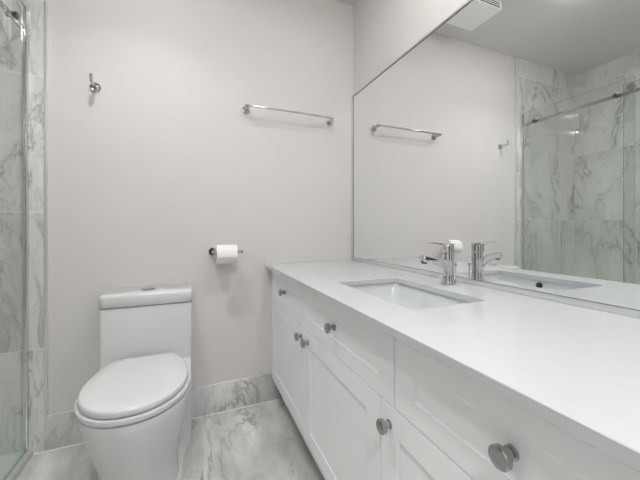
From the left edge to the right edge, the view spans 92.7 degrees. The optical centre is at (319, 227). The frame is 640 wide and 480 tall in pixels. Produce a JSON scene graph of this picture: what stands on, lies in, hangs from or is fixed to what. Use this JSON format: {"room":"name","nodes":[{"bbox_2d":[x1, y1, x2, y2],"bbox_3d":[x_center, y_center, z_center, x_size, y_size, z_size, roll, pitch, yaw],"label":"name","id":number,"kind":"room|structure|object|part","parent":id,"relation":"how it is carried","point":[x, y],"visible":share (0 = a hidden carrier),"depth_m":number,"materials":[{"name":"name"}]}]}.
{"room":"bathroom","nodes":[
{"label":"bathroom","id":0,"kind":"room"},
{"bbox_2d":[15,399,323,479],"bbox_3d":[-0.396,1.058,0.349,2.593,0.100,2.750,0,0,-23],"label":"floor","id":1,"kind":"structure","parent":0,"point":[263,441],"depth_m":1.35,"materials":[{"name":"stone"}]},
{"bbox_2d":[0,451,22,479],"bbox_3d":[-1.358,0.993,0.511,0.742,0.030,1.490,0,0,-23],"label":"shower tray","id":2,"kind":"object","parent":1,"relation":"on","point":[7,460],"visible":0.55,"depth_m":1.28,"materials":[{"name":"white plastic"}]},
{"bbox_2d":[0,0,32,479],"bbox_3d":[-1.016,0.024,0.654,0.067,1.968,1.490,0,0,-23],"label":"shower enclosure","id":3,"kind":"object","parent":1,"relation":"on","point":[14,471],"visible":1,"depth_m":1.33,"materials":[{"name":"clear glass"}]},
{"bbox_3d":[-1.016,-0.868,0.655,0.009,0.022,1.488,0,0,-23],"label":"header rail","id":4,"kind":"part","parent":3,"relation":"part of","materials":[{"name":"silver metal"}]},
{"bbox_3d":[-1.151,0.010,1.010,0.008,1.940,0.720,0,0,-23],"label":"fixed panel","id":5,"kind":"part","parent":3,"relation":"part of","materials":[{"name":"clear glass"}]},
{"bbox_3d":[-1.000,0.994,0.660,0.032,0.028,1.489,0,0,-23],"label":"rail","id":6,"kind":"part","parent":3,"relation":"part of","materials":[{"name":"white"}]},
{"bbox_2d":[74,283,191,479],"bbox_3d":[-0.713,0.648,1.227,0.368,0.720,0.666,0,0,-23],"label":"toilet","id":7,"kind":"object","parent":1,"relation":"on","point":[133,417],"visible":1,"depth_m":1.13,"materials":[{"name":"white ceramic"}]},
{"bbox_3d":[-0.668,0.591,1.118,0.354,0.023,0.431,0,0,-23],"label":"seat","id":8,"kind":"part","parent":7,"relation":"part of","materials":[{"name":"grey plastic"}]},
{"bbox_3d":[-0.669,0.566,1.121,0.339,0.028,0.426,0,0,-23],"label":"seat lid","id":9,"kind":"part","parent":7,"relation":"part of","materials":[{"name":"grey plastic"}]},
{"bbox_3d":[-0.804,0.319,1.443,0.368,0.053,0.198,0,0,-23],"label":"tank lid","id":10,"kind":"part","parent":7,"relation":"part of","materials":[{"name":"white ceramic"}]},
{"bbox_2d":[272,271,639,479],"bbox_3d":[0.287,0.620,1.075,0.569,0.775,1.733,0,0,-23],"label":"vanity cabinet","id":11,"kind":"object","parent":1,"relation":"on","point":[365,403],"visible":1,"depth_m":0.70,"materials":[{"name":"white paint"}]},
{"bbox_3d":[-0.188,0.326,1.516,0.032,0.033,0.033,0,0,-23],"label":"knob","id":12,"kind":"part","parent":11,"relation":"part of","materials":[{"name":"silver metal"}]},
{"bbox_3d":[-0.169,0.327,1.526,0.019,0.168,0.514,0,0,-23],"label":"drawer","id":13,"kind":"part","parent":11,"relation":"part of","materials":[{"name":"white paint"}]},
{"bbox_3d":[-0.162,0.641,1.509,0.019,0.454,0.551,0,0,-23],"label":"door","id":14,"kind":"part","parent":11,"relation":"part of","materials":[{"name":"white paint"}]},
{"bbox_3d":[-0.090,0.459,1.278,0.028,0.033,0.033,0,0,-23],"label":"knob","id":15,"kind":"part","parent":11,"relation":"part of","materials":[{"name":"silver metal"}]},
{"bbox_3d":[-0.060,0.459,1.206,0.028,0.033,0.033,0,0,-23],"label":"knob","id":16,"kind":"part","parent":11,"relation":"part of","materials":[{"name":"silver metal"}]},
{"bbox_3d":[0.034,0.326,0.986,0.032,0.033,0.033,0,0,-23],"label":"knob","id":17,"kind":"part","parent":11,"relation":"part of","materials":[{"name":"silver metal"}]},
{"bbox_3d":[0.051,0.641,1.000,0.019,0.454,0.544,0,0,-23],"label":"door","id":18,"kind":"part","parent":11,"relation":"part of","materials":[{"name":"white paint"}]},
{"bbox_3d":[0.054,0.327,0.991,0.019,0.168,0.636,0,0,-23],"label":"drawer","id":19,"kind":"part","parent":11,"relation":"part of","materials":[{"name":"white paint"}]},
{"bbox_3d":[0.149,0.459,0.705,0.028,0.033,0.033,0,0,-23],"label":"knob","id":20,"kind":"part","parent":11,"relation":"part of","materials":[{"name":"silver metal"}]},
{"bbox_3d":[0.272,0.641,0.469,0.019,0.454,0.599,0,0,-23],"label":"door","id":21,"kind":"part","parent":11,"relation":"part of","materials":[{"name":"white paint"}]},
{"bbox_2d":[265,260,639,471],"bbox_3d":[0.286,0.222,1.071,0.576,0.020,1.742,0,0,-23],"label":"countertop","id":22,"kind":"structure","parent":11,"relation":"on","point":[576,369],"depth_m":0.56,"materials":[{"name":"white stone"}]},
{"bbox_2d":[349,282,470,309],"bbox_3d":[0.277,0.300,1.033,0.321,0.136,0.486,0,0,-23],"label":"sink basin","id":23,"kind":"object","parent":22,"relation":"in","point":[409,297],"visible":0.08,"depth_m":1.21,"materials":[{"name":"white ceramic"}]},
{"bbox_2d":[419,242,456,284],"bbox_3d":[0.442,0.133,1.124,0.170,0.157,0.051,0,0,-23],"label":"faucet","id":24,"kind":"object","parent":22,"relation":"on","point":[446,263],"visible":1,"depth_m":1.12,"materials":[{"name":"silver metal"}]},
{"bbox_3d":[0.421,0.135,1.115,0.124,0.065,0.029,0,0,-23],"label":"spout","id":25,"kind":"part","parent":24,"relation":"part of","materials":[{"name":"silver metal"}]},
{"bbox_3d":[0.445,0.075,1.125,0.109,0.041,0.027,0,0,-23],"label":"lever","id":26,"kind":"part","parent":24,"relation":"part of","materials":[{"name":"silver metal"}]},
{"bbox_3d":[0.264,0.326,0.435,0.032,0.033,0.033,0,0,-23],"label":"knob","id":27,"kind":"part","parent":11,"relation":"part of","materials":[{"name":"silver metal"}]},
{"bbox_3d":[0.283,0.327,0.443,0.019,0.168,0.544,0,0,-23],"label":"drawer","id":28,"kind":"part","parent":11,"relation":"part of","materials":[{"name":"white paint"}]},
{"bbox_2d":[0,0,352,455],"bbox_3d":[-0.904,-0.214,1.568,2.593,2.444,0.110,0,0,-23],"label":"wall","id":29,"kind":"structure","parent":0,"point":[162,166],"depth_m":1.57,"materials":[{"name":"paint"}]},
{"bbox_2d":[44,0,47,416],"bbox_3d":[-1.234,-0.293,1.375,0.012,2.286,0.012,0,0,-23],"label":"trim","id":30,"kind":"structure","parent":29,"relation":"attached to","point":[45,1],"depth_m":1.37,"materials":[{"name":"white"}]},
{"bbox_2d":[89,73,100,91],"bbox_3d":[-1.052,-0.669,1.416,0.045,0.057,0.074,0,0,-23],"label":"robe hook","id":31,"kind":"object","parent":29,"relation":"attached to","point":[95,87],"visible":1,"depth_m":1.44,"materials":[{"name":"silver metal"}]},
{"bbox_2d":[33,398,281,454],"bbox_3d":[-0.746,1.006,1.571,1.133,0.004,0.004,0,0,-23],"label":"trim","id":32,"kind":"structure","parent":29,"relation":"attached to","point":[280,398],"depth_m":1.63,"materials":[{"name":"white"}]},
{"bbox_2d":[44,373,281,450],"bbox_3d":[-0.733,0.929,1.584,1.098,0.158,0.011,0,0,-23],"label":"baseboard","id":33,"kind":"structure","parent":29,"relation":"attached to","point":[61,429],"depth_m":1.65,"materials":[{"name":"stone"}]},
{"bbox_2d":[209,248,242,255],"bbox_3d":[-0.506,0.133,1.642,0.172,0.043,0.079,0,0,-23],"label":"toilet paper holder","id":34,"kind":"object","parent":29,"relation":"attached to","point":[212,251],"visible":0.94,"depth_m":1.64,"materials":[{"name":"silver metal"}]},
{"bbox_2d":[216,245,237,263],"bbox_3d":[-0.493,0.143,1.613,0.102,0.099,0.101,0,0,-23],"label":"toilet paper roll","id":35,"kind":"object","parent":34,"relation":"hanging from","point":[226,254],"visible":0.98,"depth_m":1.58,"materials":[{"name":"white paper"}]},
{"bbox_2d":[242,104,335,125],"bbox_3d":[-0.168,-0.660,1.790,0.559,0.043,0.066,0,0,-23],"label":"towel bar","id":36,"kind":"object","parent":29,"relation":"attached to","point":[245,109],"visible":1,"depth_m":1.75,"materials":[{"name":"silver metal"}]},
{"bbox_2d":[334,0,357,5],"bbox_3d":[-0.396,-1.486,0.349,2.593,0.100,2.750,0,0,-23],"label":"ceiling","id":37,"kind":"structure","parent":0,"point":[348,2],"depth_m":1.94,"materials":[{"name":"paint"}]},
{"bbox_2d":[353,0,466,93],"bbox_3d":[0.754,-0.214,0.830,0.100,2.444,2.550,0,0,-23],"label":"wall","id":38,"kind":"structure","parent":0,"point":[383,30],"depth_m":1.64,"materials":[{"name":"paint"}]},
{"bbox_2d":[352,0,639,318],"bbox_3d":[0.545,-0.320,1.183,0.013,1.064,1.734,0,0,-23],"label":"wall mirror","id":39,"kind":"object","parent":38,"relation":"attached to","point":[507,134],"visible":1,"depth_m":0.99,"materials":[{"name":"white mirror"}]}
]}

